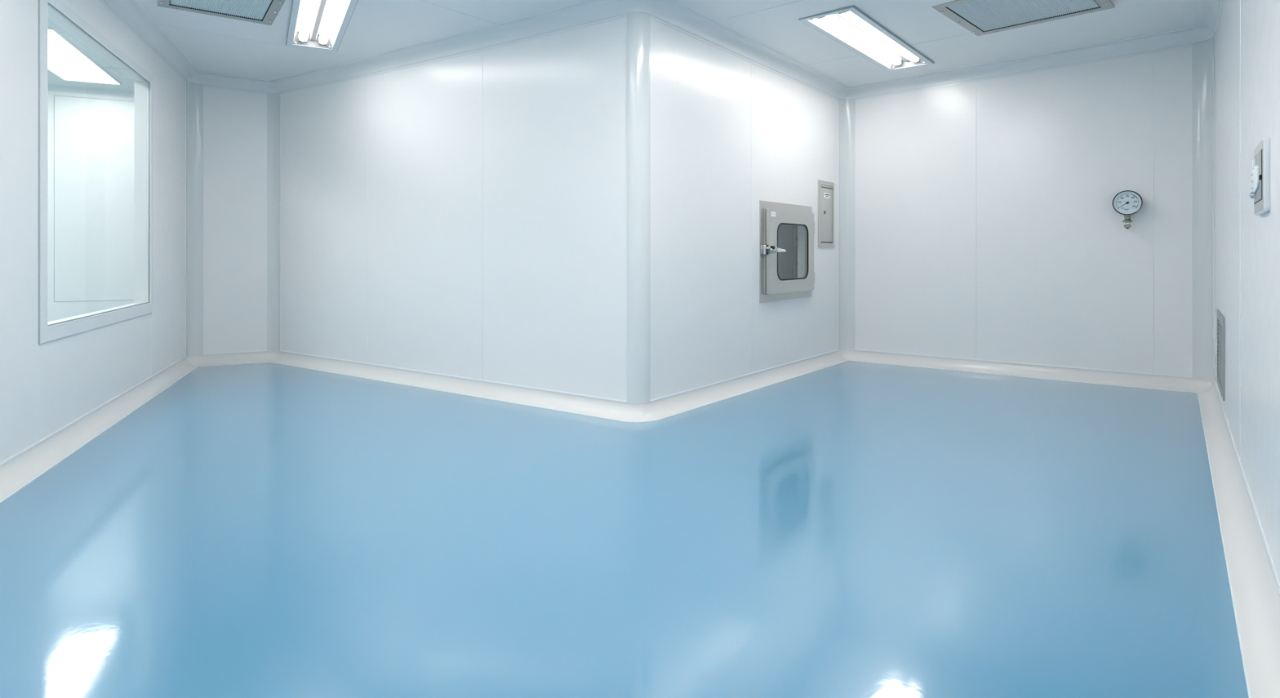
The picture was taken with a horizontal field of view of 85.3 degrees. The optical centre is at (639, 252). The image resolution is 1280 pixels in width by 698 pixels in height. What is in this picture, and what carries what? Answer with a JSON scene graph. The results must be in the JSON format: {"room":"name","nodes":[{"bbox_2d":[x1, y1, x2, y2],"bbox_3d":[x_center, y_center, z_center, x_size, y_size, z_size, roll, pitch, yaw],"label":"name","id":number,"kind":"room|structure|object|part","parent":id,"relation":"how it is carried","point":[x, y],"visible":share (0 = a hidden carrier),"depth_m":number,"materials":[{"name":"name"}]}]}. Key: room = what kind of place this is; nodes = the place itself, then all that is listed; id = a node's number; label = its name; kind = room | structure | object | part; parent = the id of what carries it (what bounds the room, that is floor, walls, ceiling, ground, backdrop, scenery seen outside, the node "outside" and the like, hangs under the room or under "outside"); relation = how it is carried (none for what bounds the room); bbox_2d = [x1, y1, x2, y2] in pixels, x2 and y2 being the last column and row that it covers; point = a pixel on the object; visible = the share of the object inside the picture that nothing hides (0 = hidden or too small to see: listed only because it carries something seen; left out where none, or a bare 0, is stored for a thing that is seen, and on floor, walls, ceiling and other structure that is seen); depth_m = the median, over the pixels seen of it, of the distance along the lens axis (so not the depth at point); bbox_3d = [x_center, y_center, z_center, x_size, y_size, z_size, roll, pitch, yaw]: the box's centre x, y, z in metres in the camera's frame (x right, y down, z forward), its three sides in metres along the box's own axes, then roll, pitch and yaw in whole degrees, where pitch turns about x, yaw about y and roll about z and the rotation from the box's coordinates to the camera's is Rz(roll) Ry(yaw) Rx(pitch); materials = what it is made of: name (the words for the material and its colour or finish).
{"room":"clean room","nodes":[
{"label":"clean room","id":0,"kind":"room"},
{"bbox_2d":[48,83,134,321],"bbox_3d":[-6.377,-0.375,7.339,4.100,3.050,0.150,0,0,-26],"label":"wall","id":1,"kind":"structure","parent":0,"point":[95,138],"depth_m":7.54,"materials":[{"name":"white"}]},
{"bbox_2d":[48,17,134,90],"bbox_3d":[-5.419,-1.785,5.147,5.597,0.001,6.171,0,0,0],"label":"ceiling","id":2,"kind":"structure","parent":0,"point":[127,83],"depth_m":6.95,"materials":[{"name":"white"}]},
{"bbox_2d":[48,27,121,84],"bbox_3d":[-5.292,-1.778,6.337,0.490,0.014,2.000,0,0,-24],"label":"light panel","id":3,"kind":"object","parent":2,"relation":"attached to","point":[66,60],"visible":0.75,"depth_m":6.54,"materials":[{"name":"white"}]},
{"bbox_2d":[0,0,185,462],"bbox_3d":[-3.516,-0.380,4.441,0.090,3.080,5.094,0,0,-22],"label":"wall","id":4,"kind":"structure","parent":0,"point":[45,387],"depth_m":3.85,"materials":[{"name":"white"}]},
{"bbox_2d":[38,0,152,344],"bbox_3d":[-3.580,-0.466,4.595,0.112,1.895,2.081,0,0,-22],"label":"window","id":5,"kind":"structure","parent":4,"relation":"in","point":[56,11],"depth_m":4.51,"materials":[{"name":"white metal"}]},
{"bbox_2d":[0,355,198,502],"bbox_3d":[-3.382,1.045,4.359,0.117,0.114,5.120,0,0,-21],"label":"baseboard","id":6,"kind":"structure","parent":4,"relation":"attached to","point":[20,469],"depth_m":4.08,"materials":[{"name":"white"}]},
{"bbox_2d":[98,0,199,83],"bbox_3d":[-3.375,-1.688,4.358,0.130,0.134,5.126,0,0,-21],"label":"trim","id":7,"kind":"structure","parent":4,"relation":"attached to","point":[129,12],"depth_m":5.44,"materials":[{"name":"white metal"}]},
{"bbox_2d":[185,80,203,356],"bbox_3d":[-4.320,-0.322,6.721,0.040,2.636,0.182,0,0,21],"label":"trim","id":8,"kind":"structure","parent":4,"relation":"attached to","point":[193,92],"depth_m":6.75,"materials":[{"name":"white metal"}]},
{"bbox_2d":[203,87,266,353],"bbox_3d":[-4.061,-0.380,6.950,0.928,3.080,0.085,0,0,-26],"label":"wall","id":9,"kind":"structure","parent":0,"point":[235,122],"depth_m":6.91,"materials":[{"name":"white metal"}]},
{"bbox_2d":[191,71,275,94],"bbox_3d":[-4.007,-1.669,6.862,0.721,0.149,0.120,0,0,-26],"label":"trim","id":10,"kind":"structure","parent":9,"relation":"attached to","point":[209,80],"depth_m":6.88,"materials":[{"name":"white metal"}]},
{"bbox_2d":[191,350,275,366],"bbox_3d":[-4.010,1.045,6.869,0.721,0.114,0.108,0,0,-26],"label":"baseboard","id":11,"kind":"structure","parent":9,"relation":"attached to","point":[258,356],"depth_m":6.89,"materials":[{"name":"white"}]},
{"bbox_2d":[266,93,280,351],"bbox_3d":[-3.704,-0.310,7.043,0.146,2.611,0.022,0,0,4],"label":"trim","id":12,"kind":"structure","parent":9,"relation":"attached to","point":[273,100],"depth_m":7.05,"materials":[{"name":"white metal"}]},
{"bbox_2d":[280,17,626,400],"bbox_3d":[-1.895,-0.380,5.904,4.477,3.080,0.087,0,0,34],"label":"wall","id":13,"kind":"structure","parent":0,"point":[465,215],"depth_m":5.48,"materials":[{"name":"white"}]},
{"bbox_2d":[268,0,639,94],"bbox_3d":[-1.856,-1.643,5.757,4.518,0.158,0.143,0,0,34],"label":"trim","id":14,"kind":"structure","parent":13,"relation":"attached to","point":[590,12],"depth_m":5.43,"materials":[{"name":"white metal"}]},
{"bbox_2d":[269,350,641,422],"bbox_3d":[-1.856,1.045,5.765,4.509,0.114,0.130,0,0,34],"label":"baseboard","id":15,"kind":"structure","parent":13,"relation":"attached to","point":[618,410],"depth_m":5.40,"materials":[{"name":"white"}]},
{"bbox_2d":[626,12,650,403],"bbox_3d":[-0.007,-0.295,4.620,0.160,2.583,0.043,0,0,-9],"label":"trim","id":16,"kind":"structure","parent":13,"relation":"attached to","point":[638,24],"depth_m":4.61,"materials":[{"name":"white metal"}]},
{"bbox_2d":[0,360,1248,697],"bbox_3d":[0.053,1.100,2.650,8.809,0.001,9.007,0,0,0],"label":"floor","id":17,"kind":"structure","parent":0,"point":[850,529],"depth_m":2.59,"materials":[{"name":"blue plastic"}]},
{"bbox_2d":[134,0,1198,86],"bbox_3d":[-1.413,-1.744,4.152,7.805,0.138,9.276,0,0,38],"label":"ceiling","id":18,"kind":"structure","parent":0,"point":[213,44],"depth_m":5.36,"materials":[{"name":"white"}]},
{"bbox_2d":[157,0,285,25],"bbox_3d":[-2.856,-1.711,4.739,0.705,0.030,0.705,0,0,-36],"label":"ceiling vent","id":19,"kind":"object","parent":18,"relation":"in","point":[260,11],"visible":1,"depth_m":4.87,"materials":[{"name":"grey metal"}]},
{"bbox_2d":[285,0,358,51],"bbox_3d":[-2.276,-1.746,4.966,0.386,0.095,1.872,0,0,-29],"label":"ceiling light","id":20,"kind":"object","parent":18,"relation":"attached to","point":[318,22],"visible":1,"depth_m":5.22,"materials":[{"name":"white"}]},
{"bbox_2d":[798,5,933,71],"bbox_3d":[1.888,-1.730,5.618,0.407,0.095,1.849,0,0,39],"label":"ceiling light","id":21,"kind":"object","parent":18,"relation":"attached to","point":[851,24],"visible":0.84,"depth_m":5.52,"materials":[{"name":"white"}]},
{"bbox_2d":[931,0,1115,35],"bbox_3d":[2.664,-1.705,4.830,0.905,0.030,0.905,0,0,44],"label":"ceiling vent","id":22,"kind":"object","parent":18,"relation":"in","point":[980,17],"visible":1,"depth_m":4.92,"materials":[{"name":"grey metal"}]},
{"bbox_2d":[650,18,838,399],"bbox_3d":[1.069,-0.380,5.973,0.087,3.080,3.370,0,0,39],"label":"wall","id":23,"kind":"structure","parent":0,"point":[730,133],"depth_m":5.39,"materials":[{"name":"white"}]},
{"bbox_2d":[639,349,848,422],"bbox_3d":[1.067,1.045,5.820,0.130,0.114,3.380,0,0,39],"label":"baseboard","id":24,"kind":"structure","parent":23,"relation":"attached to","point":[665,406],"depth_m":5.41,"materials":[{"name":"white"}]},
{"bbox_2d":[639,0,849,100],"bbox_3d":[1.070,-1.625,5.813,0.143,0.144,3.389,0,0,39],"label":"trim","id":25,"kind":"structure","parent":23,"relation":"attached to","point":[672,14],"depth_m":5.46,"materials":[{"name":"white metal"}]},
{"bbox_2d":[759,200,814,302],"bbox_3d":[1.361,-0.008,6.491,0.525,0.856,1.500,0,0,39],"label":"box","id":26,"kind":"object","parent":23,"relation":"attached to","point":[786,231],"visible":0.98,"depth_m":6.22,"materials":[{"name":"silver metal"}]},
{"bbox_3d":[1.127,-0.329,5.878,0.002,0.049,0.086,0,0,39],"label":"label plate","id":27,"kind":"part","parent":26,"relation":"part of","materials":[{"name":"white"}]},
{"bbox_3d":[1.188,-0.021,5.872,0.020,0.039,0.160,0,0,39],"label":"lever","id":28,"kind":"part","parent":26,"relation":"part of","materials":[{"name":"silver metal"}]},
{"bbox_3d":[1.324,-0.007,6.201,0.012,0.730,0.864,0,0,39],"label":"frame","id":29,"kind":"part","parent":26,"relation":"part of","materials":[{"name":"silver metal"}]},
{"bbox_3d":[1.582,-0.005,7.175,0.013,0.690,0.012,0,0,39],"label":"rail","id":30,"kind":"part","parent":26,"relation":"part of","materials":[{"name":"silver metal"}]},
{"bbox_3d":[1.624,-0.005,7.227,0.013,0.690,0.012,0,0,39],"label":"rail","id":31,"kind":"part","parent":26,"relation":"part of","materials":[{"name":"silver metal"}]},
{"bbox_2d":[817,179,834,247],"bbox_3d":[1.841,-0.376,6.854,0.020,0.652,0.370,0,0,39],"label":"panel","id":32,"kind":"object","parent":23,"relation":"attached to","point":[825,188],"visible":1,"depth_m":6.84,"materials":[{"name":"silver metal"}]},
{"bbox_3d":[1.843,-0.369,6.864,0.006,0.531,0.277,0,0,39],"label":"door","id":33,"kind":"part","parent":32,"relation":"part of","materials":[{"name":"silver metal"}]},
{"bbox_3d":[1.849,-0.560,6.861,0.006,0.050,0.130,0,0,39],"label":"name plate","id":34,"kind":"part","parent":32,"relation":"part of","materials":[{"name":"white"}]},
{"bbox_2d":[855,46,1191,376],"bbox_3d":[3.328,-0.380,6.359,3.138,3.080,0.087,0,0,36],"label":"wall","id":35,"kind":"structure","parent":0,"point":[988,227],"depth_m":6.19,"materials":[{"name":"white"}]},
{"bbox_2d":[838,98,855,350],"bbox_3d":[2.111,-0.289,7.126,0.184,2.570,0.041,0,0,-8],"label":"trim","id":36,"kind":"structure","parent":35,"relation":"attached to","point":[846,108],"depth_m":7.13,"materials":[{"name":"white metal"}]},
{"bbox_2d":[844,26,1208,100],"bbox_3d":[3.266,-1.659,6.279,2.902,0.211,0.120,0,0,36],"label":"trim","id":37,"kind":"structure","parent":35,"relation":"attached to","point":[1182,38],"depth_m":6.14,"materials":[{"name":"white metal"}]},
{"bbox_2d":[844,348,1208,393],"bbox_3d":[3.270,1.045,6.284,2.902,0.114,0.108,0,0,36],"label":"baseboard","id":38,"kind":"structure","parent":35,"relation":"attached to","point":[1092,375],"depth_m":6.14,"materials":[{"name":"white"}]},
{"bbox_2d":[1112,190,1142,229],"bbox_3d":[4.024,-0.351,5.738,0.203,0.316,0.108,0,0,36],"label":"pressure gauge","id":39,"kind":"object","parent":35,"relation":"attached to","point":[1126,202],"visible":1,"depth_m":5.71,"materials":[{"name":"silver metal"}]},
{"bbox_2d":[1214,0,1279,582],"bbox_3d":[1.715,-0.380,1.753,0.088,3.080,9.444,0,0,38],"label":"wall","id":40,"kind":"structure","parent":0,"point":[1247,37],"depth_m":2.85,"materials":[{"name":"white"}]},
{"bbox_2d":[1191,37,1214,381],"bbox_3d":[4.429,-0.333,5.445,0.044,2.657,0.189,0,0,-8],"label":"trim","id":41,"kind":"structure","parent":40,"relation":"attached to","point":[1202,53],"depth_m":5.48,"materials":[{"name":"white metal"}]},
{"bbox_2d":[1195,0,1222,39],"bbox_3d":[1.634,-1.702,1.814,0.120,0.168,9.205,0,0,38],"label":"trim","id":42,"kind":"structure","parent":40,"relation":"attached to","point":[1208,11],"depth_m":5.08,"materials":[{"name":"white metal"}]},
{"bbox_2d":[1217,309,1225,400],"bbox_3d":[3.854,0.657,4.567,0.080,0.511,0.776,0,0,38],"label":"air vent","id":43,"kind":"object","parent":40,"relation":"in","point":[1221,324],"visible":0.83,"depth_m":4.50,"materials":[{"name":"grey metal"}]},
{"bbox_2d":[1196,379,1279,697],"bbox_3d":[1.639,1.045,1.810,0.108,0.114,9.205,0,0,38],"label":"baseboard","id":44,"kind":"structure","parent":40,"relation":"attached to","point":[1253,580],"depth_m":2.42,"materials":[{"name":"white"}]},
{"bbox_2d":[1249,137,1270,215],"bbox_3d":[2.152,-0.258,2.420,0.036,0.244,0.323,0,0,38],"label":"panel","id":45,"kind":"object","parent":40,"relation":"attached to","point":[1260,193],"visible":1,"depth_m":2.32,"materials":[{"name":"white plastic"}]},
{"bbox_3d":[2.182,-0.204,2.475,0.017,0.026,0.026,0,0,38],"label":"knob","id":46,"kind":"part","parent":45,"relation":"part of","materials":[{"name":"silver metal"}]},
{"bbox_3d":[2.157,-0.261,2.427,0.003,0.163,0.259,0,0,37],"label":"plate","id":47,"kind":"part","parent":45,"relation":"part of","materials":[{"name":"silver metal"}]},
{"label":"plate","id":48,"kind":"part","parent":45,"relation":"part of","materials":[{"name":"silver metal"}]}
]}

